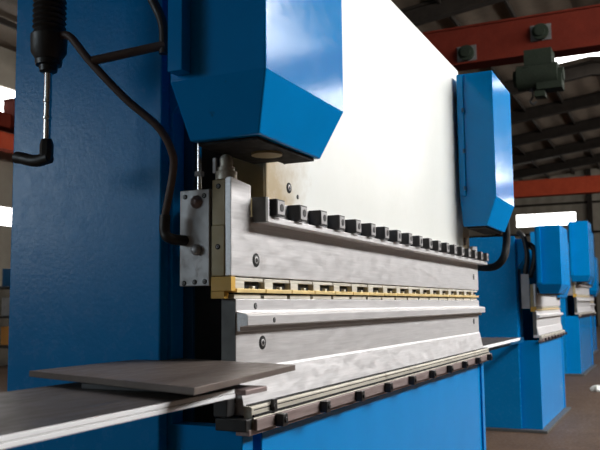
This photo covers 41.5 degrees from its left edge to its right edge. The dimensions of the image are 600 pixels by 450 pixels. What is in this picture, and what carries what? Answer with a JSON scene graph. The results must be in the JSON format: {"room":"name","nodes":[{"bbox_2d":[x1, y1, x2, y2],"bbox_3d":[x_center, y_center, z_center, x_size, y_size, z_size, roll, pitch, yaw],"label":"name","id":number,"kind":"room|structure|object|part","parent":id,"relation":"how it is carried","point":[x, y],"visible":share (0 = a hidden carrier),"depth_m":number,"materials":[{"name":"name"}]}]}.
{"room":"metal workshop","nodes":[
{"label":"metal workshop","id":0,"kind":"room"},
{"bbox_2d":[0,46,15,365],"bbox_3d":[-4.253,0.071,24.220,0.200,7.450,52.400,-3,-6,25],"label":"wall","id":1,"kind":"structure","parent":0,"point":[7,57],"depth_m":18.50,"materials":[{"name":"grey paint"}]},
{"bbox_2d":[0,207,11,225],"bbox_3d":[-7.021,-0.213,18.339,0.020,0.440,4.000,-3,-6,25],"label":"window","id":2,"kind":"structure","parent":1,"relation":"in","point":[5,213],"depth_m":18.57,"materials":[{"name":"white glass"}]},
{"bbox_2d":[0,87,14,111],"bbox_3d":[-7.049,-2.933,18.616,0.020,0.650,4.000,-3,-6,25],"label":"window","id":3,"kind":"structure","parent":1,"relation":"in","point":[5,93],"depth_m":18.73,"materials":[{"name":"white glass"}]},
{"bbox_2d":[400,0,505,25],"bbox_3d":[3.987,-4.796,18.569,20.000,1.940,0.240,-3,-6,25],"label":"trim","id":4,"kind":"structure","parent":1,"relation":"attached to","point":[429,11],"depth_m":18.88,"materials":[{"name":"metal"}]},
{"bbox_2d":[504,60,599,95],"bbox_3d":[7.398,-4.099,25.771,20.000,1.940,0.240,-3,-6,25],"label":"trim","id":5,"kind":"structure","parent":1,"relation":"attached to","point":[592,67],"depth_m":25.12,"materials":[{"name":"metal"}]},
{"bbox_2d":[511,91,599,124],"bbox_3d":[9.103,-3.750,29.373,20.000,1.940,0.240,-3,-6,25],"label":"trim","id":6,"kind":"structure","parent":1,"relation":"attached to","point":[592,99],"depth_m":29.22,"materials":[{"name":"metal"}]},
{"bbox_2d":[512,117,599,146],"bbox_3d":[10.808,-3.401,32.974,20.000,1.940,0.240,-3,-6,25],"label":"trim","id":7,"kind":"structure","parent":1,"relation":"attached to","point":[594,123],"depth_m":33.02,"materials":[{"name":"metal"}]},
{"bbox_2d":[512,137,599,164],"bbox_3d":[12.514,-3.052,36.576,20.000,1.940,0.240,-3,-6,25],"label":"trim","id":8,"kind":"structure","parent":1,"relation":"attached to","point":[593,143],"depth_m":36.83,"materials":[{"name":"metal"}]},
{"bbox_2d":[513,153,599,179],"bbox_3d":[14.219,-2.703,40.177,20.000,1.940,0.240,-3,-6,25],"label":"trim","id":9,"kind":"structure","parent":1,"relation":"attached to","point":[585,160],"depth_m":40.65,"materials":[{"name":"metal"}]},
{"bbox_2d":[0,0,599,180],"bbox_3d":[4.837,-4.935,20.401,20.400,1.650,52.400,-3,-6,25],"label":"ceiling","id":10,"kind":"structure","parent":0,"point":[506,9],"depth_m":25.33,"materials":[{"name":"metal"}]},
{"bbox_2d":[555,52,599,63],"bbox_3d":[10.763,-5.023,23.213,6.650,0.708,0.600,-3,-6,25],"label":"window","id":11,"kind":"structure","parent":10,"relation":"attached to","point":[562,59],"depth_m":24.38,"materials":[{"name":"white glass"}]},
{"bbox_2d":[0,327,599,449],"bbox_3d":[4.922,3.346,19.558,20.400,0.200,52.400,-3,-6,25],"label":"floor","id":12,"kind":"structure","parent":0,"point":[579,429],"depth_m":8.16,"materials":[{"name":"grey concrete"}]},
{"bbox_2d":[0,286,9,347],"bbox_3d":[-5.713,2.098,16.829,0.860,1.950,1.660,-3,-6,25],"label":"storage rack","id":13,"kind":"object","parent":12,"relation":"on","point":[3,287],"visible":0.04,"depth_m":16.14,"materials":[{"name":"metal"}]},
{"bbox_2d":[0,326,8,344],"bbox_3d":[-5.711,2.331,16.806,0.600,0.378,1.100,-3,-6,25],"label":"crate","id":14,"kind":"object","parent":13,"relation":"on","point":[4,329],"visible":0.25,"depth_m":16.39,"materials":[{"name":"orange paint"}]},
{"bbox_2d":[0,286,9,289],"bbox_3d":[-5.721,1.352,16.905,0.800,0.050,1.600,-3,-6,25],"label":"shelf","id":15,"kind":"object","parent":13,"relation":"attached to","point":[4,287],"depth_m":16.18,"materials":[{"name":"metal"}]},
{"bbox_2d":[1,297,9,315],"bbox_3d":[-5.717,1.734,16.866,0.600,0.378,1.100,-3,-6,25],"label":"crate","id":16,"kind":"object","parent":13,"relation":"on","point":[6,300],"visible":0.18,"depth_m":16.45,"materials":[{"name":"grey metal"}]},
{"bbox_2d":[2,269,9,286],"bbox_3d":[-5.723,1.137,16.927,0.600,0.378,1.100,-3,-6,25],"label":"crate","id":17,"kind":"object","parent":13,"relation":"on","point":[6,272],"visible":0.21,"depth_m":16.51,"materials":[{"name":"blue plastic"}]},
{"bbox_2d":[6,0,513,449],"bbox_3d":[0.120,0.337,3.245,1.063,2.585,3.733,-3,-6,25],"label":"press brake","id":18,"kind":"object","parent":12,"relation":"on","point":[292,182],"visible":0.98,"depth_m":2.21,"materials":[{"name":"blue metal"}]},
{"bbox_3d":[-0.637,-0.300,1.996,0.023,0.174,0.023,-3,-6,25],"label":"piston rod","id":19,"kind":"part","parent":18,"relation":"part of","materials":[{"name":"silver metal"}]},
{"bbox_3d":[-0.480,0.131,2.224,0.435,0.800,0.022,-3,-6,25],"label":"throat plate","id":20,"kind":"part","parent":18,"relation":"part of","materials":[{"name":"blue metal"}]},
{"bbox_3d":[-0.267,0.033,2.039,0.089,0.248,0.018,-3,-6,25],"label":"guide plate","id":21,"kind":"part","parent":18,"relation":"part of","materials":[{"name":"grey metal"}]},
{"bbox_3d":[-0.261,-0.170,2.057,0.025,0.160,0.025,-3,-6,25],"label":"adjusting rod","id":22,"kind":"part","parent":18,"relation":"part of","materials":[{"name":"grey metal"}]},
{"bbox_3d":[-0.467,0.297,2.155,0.740,2.395,0.055,-3,-6,25],"label":"frame","id":23,"kind":"part","parent":18,"relation":"part of","materials":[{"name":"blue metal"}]},
{"bbox_3d":[-0.179,0.316,1.989,0.041,0.258,0.003,-3,-6,25],"label":"plate","id":24,"kind":"part","parent":18,"relation":"part of","materials":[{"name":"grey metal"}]},
{"bbox_3d":[0.409,0.123,3.243,0.018,0.252,2.770,-3,-6,25],"label":"clamping plate","id":25,"kind":"part","parent":18,"relation":"part of","materials":[{"name":"metal"}]},
{"bbox_3d":[0.413,0.490,3.208,0.063,0.206,2.726,-3,-6,25],"label":"table plate","id":26,"kind":"part","parent":18,"relation":"part of","materials":[{"name":"metal"}]},
{"bbox_3d":[0.455,0.615,3.171,0.050,0.039,2.765,-3,-6,25],"label":"clamp rail","id":27,"kind":"part","parent":18,"relation":"part of","materials":[{"name":"metal"}]},
{"bbox_3d":[0.672,0.530,4.561,0.740,2.395,0.055,-3,-6,25],"label":"frame","id":28,"kind":"part","parent":18,"relation":"part of","materials":[{"name":"blue metal"}]},
{"bbox_2d":[469,225,570,433],"bbox_3d":[2.203,1.046,8.117,0.984,2.116,4.661,-3,-6,25],"label":"press brake","id":29,"kind":"object","parent":12,"relation":"on","point":[524,379],"visible":0.99,"depth_m":8.20,"materials":[{"name":"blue metal"}]},
{"bbox_2d":[481,337,519,347],"bbox_3d":[1.435,0.989,6.583,0.420,0.025,2.050,-3,-6,25],"label":"sheet","id":30,"kind":"object","parent":29,"relation":"on","point":[488,342],"visible":0.29,"depth_m":6.88,"materials":[{"name":"silver metal"}]},
{"bbox_3d":[1.771,1.071,7.048,0.037,0.047,2.373,-3,-6,25],"label":"sheet arm","id":31,"kind":"part","parent":29,"relation":"part of","materials":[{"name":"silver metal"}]},
{"bbox_3d":[2.131,0.838,8.330,0.400,0.736,0.020,-3,-6,25],"label":"throat plate","id":32,"kind":"part","parent":29,"relation":"part of","materials":[{"name":"blue metal"}]},
{"bbox_3d":[2.326,0.684,8.167,0.082,0.357,0.017,-3,-6,25],"label":"guide plate","id":33,"kind":"part","parent":29,"relation":"part of","materials":[{"name":"grey metal"}]},
{"bbox_3d":[2.550,2.179,8.969,0.773,0.028,2.015,-3,-6,25],"label":"plate","id":34,"kind":"part","parent":29,"relation":"part of","materials":[{"name":"grey metal"}]},
{"bbox_3d":[2.145,1.121,8.254,0.681,1.941,0.051,-3,-6,25],"label":"frame","id":35,"kind":"part","parent":29,"relation":"part of","materials":[{"name":"blue metal"}]},
{"bbox_3d":[2.408,1.008,8.114,0.038,0.237,0.003,-3,-6,25],"label":"plate","id":36,"kind":"part","parent":29,"relation":"part of","materials":[{"name":"grey metal"}]},
{"bbox_3d":[2.926,1.281,9.904,0.681,1.941,0.051,-3,-6,25],"label":"frame","id":37,"kind":"part","parent":29,"relation":"part of","materials":[{"name":"blue metal"}]},
{"bbox_3d":[2.816,0.803,8.986,0.017,0.232,1.923,-3,-6,25],"label":"clamping plate","id":38,"kind":"part","parent":29,"relation":"part of","materials":[{"name":"metal"}]},
{"bbox_3d":[2.820,1.141,8.954,0.058,0.190,1.882,-3,-6,25],"label":"table plate","id":39,"kind":"part","parent":29,"relation":"part of","materials":[{"name":"metal"}]},
{"bbox_3d":[2.858,1.256,8.920,0.046,0.036,1.918,-3,-6,25],"label":"clamp rail","id":40,"kind":"part","parent":29,"relation":"part of","materials":[{"name":"metal"}]},
{"bbox_2d":[530,221,596,375],"bbox_3d":[5.287,1.448,15.541,1.071,2.756,2.990,-3,-6,25],"label":"press brake","id":41,"kind":"object","parent":12,"relation":"on","point":[576,320],"visible":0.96,"depth_m":14.29,"materials":[{"name":"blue metal"}]},
{"bbox_3d":[4.887,1.070,14.360,0.094,0.411,0.019,-3,-6,25],"label":"guide plate","id":42,"kind":"part","parent":41,"relation":"part of","materials":[{"name":"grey metal"}]},
{"bbox_3d":[4.676,1.415,14.476,0.784,2.555,0.058,-3,-6,25],"label":"frame","id":43,"kind":"part","parent":41,"relation":"part of","materials":[{"name":"blue metal"}]},
{"bbox_3d":[4.981,1.443,14.299,0.044,0.274,0.003,-3,-6,25],"label":"plate","id":44,"kind":"part","parent":41,"relation":"part of","materials":[{"name":"grey metal"}]},
{"bbox_3d":[5.671,1.619,16.578,0.784,2.555,0.058,-3,-6,25],"label":"frame","id":45,"kind":"part","parent":41,"relation":"part of","materials":[{"name":"blue metal"}]},
{"bbox_3d":[5.192,2.802,15.383,0.890,0.032,2.544,-3,-6,25],"label":"plate","id":46,"kind":"part","parent":41,"relation":"part of","materials":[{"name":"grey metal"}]},
{"bbox_3d":[5.498,1.217,15.404,0.019,0.267,2.438,-3,-6,25],"label":"clamping plate","id":47,"kind":"part","parent":41,"relation":"part of","materials":[{"name":"metal"}]},
{"bbox_3d":[5.503,1.606,15.366,0.067,0.218,2.391,-3,-6,25],"label":"table plate","id":48,"kind":"part","parent":41,"relation":"part of","materials":[{"name":"metal"}]},
{"bbox_2d":[589,257,599,353],"bbox_3d":[7.338,2.126,20.657,1.058,2.401,3.037,-3,-6,25],"label":"press brake","id":49,"kind":"object","parent":12,"relation":"on","point":[594,290],"visible":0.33,"depth_m":20.74,"materials":[{"name":"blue metal"}]},
{"bbox_2d":[589,385,599,391],"bbox_3d":[4.399,2.408,11.698,0.218,0.084,0.223,2,-6,-23],"label":"rag","id":50,"kind":"object","parent":12,"relation":"on","point":[596,388],"visible":1,"depth_m":11.64,"materials":[{"name":"white fabric"}]},
{"bbox_3d":[-0.818,0.794,0.421,0.436,1.128,0.475,-3,-6,25],"label":"trestle","id":51,"kind":"object","parent":12,"relation":"on","visible":0},
{"bbox_2d":[0,393,234,449],"bbox_3d":[-0.655,0.264,0.839,0.408,0.008,1.698,-3,-6,25],"label":"sheet","id":52,"kind":"object","parent":51,"relation":"on","point":[27,440],"visible":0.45,"depth_m":1.17,"materials":[{"name":"silver metal"}]},
{"bbox_2d":[0,382,234,442],"bbox_3d":[-0.656,0.255,0.840,0.408,0.008,1.698,-3,-6,25],"label":"sheet","id":53,"kind":"object","parent":52,"relation":"on","point":[24,413],"visible":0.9,"depth_m":1.29,"materials":[{"name":"grey metal"}]},
{"bbox_2d":[81,383,165,392],"bbox_3d":[-0.335,0.311,1.514,0.200,0.011,0.015,-3,-6,25],"label":"bar","id":54,"kind":"object","parent":53,"relation":"on","point":[83,385],"visible":0.6,"depth_m":1.52,"materials":[{"name":"metal"}]},
{"bbox_2d":[29,358,294,394],"bbox_3d":[-0.284,0.319,1.719,0.541,0.012,0.638,-3,-6,25],"label":"steel plate","id":55,"kind":"object","parent":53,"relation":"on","point":[180,375],"visible":1,"depth_m":1.62,"materials":[{"name":"grey metal"}]},
{"bbox_2d":[462,167,599,326],"bbox_3d":[16.001,1.022,43.526,20.400,9.050,0.200,-3,-6,25],"label":"wall","id":56,"kind":"structure","parent":0,"point":[581,211],"depth_m":44.22,"materials":[{"name":"grey paint"}]},
{"bbox_2d":[469,230,599,237],"bbox_3d":[15.929,0.377,43.451,20.000,0.120,0.090,-3,-6,25],"label":"trim","id":57,"kind":"structure","parent":56,"relation":"attached to","point":[594,231],"depth_m":45.45,"materials":[{"name":"metal"}]},
{"bbox_2d":[516,212,575,226],"bbox_3d":[13.874,-0.293,44.660,3.230,0.700,0.020,-3,-6,25],"label":"window","id":58,"kind":"structure","parent":56,"relation":"in","point":[530,220],"depth_m":44.66,"materials":[{"name":"white glass"}]},
{"bbox_2d":[514,200,599,207],"bbox_3d":[15.912,-1.265,43.618,20.000,0.120,0.090,-3,-6,25],"label":"trim","id":59,"kind":"structure","parent":56,"relation":"attached to","point":[595,201],"depth_m":44.32,"materials":[{"name":"metal"}]},
{"bbox_2d":[586,169,597,326],"bbox_3d":[15.953,1.205,43.281,0.240,8.636,0.250,-3,-6,25],"label":"trim","id":60,"kind":"structure","parent":56,"relation":"attached to","point":[588,171],"depth_m":43.35,"materials":[{"name":"metal"}]},
{"bbox_3d":[-12.894,-0.572,3.939,0.240,4.800,0.240,-3,-6,25],"label":"trim","id":61,"kind":"structure","parent":0,"visible":0},
{"bbox_2d":[0,131,13,153],"bbox_3d":[-3.542,-1.225,24.009,0.300,0.370,52.000,-3,-6,25],"label":"beam","id":62,"kind":"structure","parent":61,"relation":"on","point":[6,139],"depth_m":17.50,"materials":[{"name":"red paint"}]},
{"bbox_2d":[0,4,599,133],"bbox_3d":[1.880,-2.929,13.832,18.860,0.670,1.800,-3,-6,25],"label":"crane","id":63,"kind":"object","parent":62,"relation":"on","point":[573,31],"visible":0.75,"depth_m":12.92,"materials":[{"name":"red paint"}]},
{"bbox_2d":[513,47,564,104],"bbox_3d":[3.787,-2.320,12.516,0.760,0.886,0.558,-3,-6,25],"label":"hoist","id":64,"kind":"object","parent":63,"relation":"hanging from","point":[540,75],"visible":1,"depth_m":12.32,"materials":[{"name":"green paint"}]},
{"bbox_2d":[513,175,599,198],"bbox_3d":[9.128,-1.362,29.130,18.860,0.620,1.800,-3,-6,25],"label":"crane","id":65,"kind":"object","parent":62,"relation":"on","point":[581,184],"visible":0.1,"depth_m":28.83,"materials":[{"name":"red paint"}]}
]}

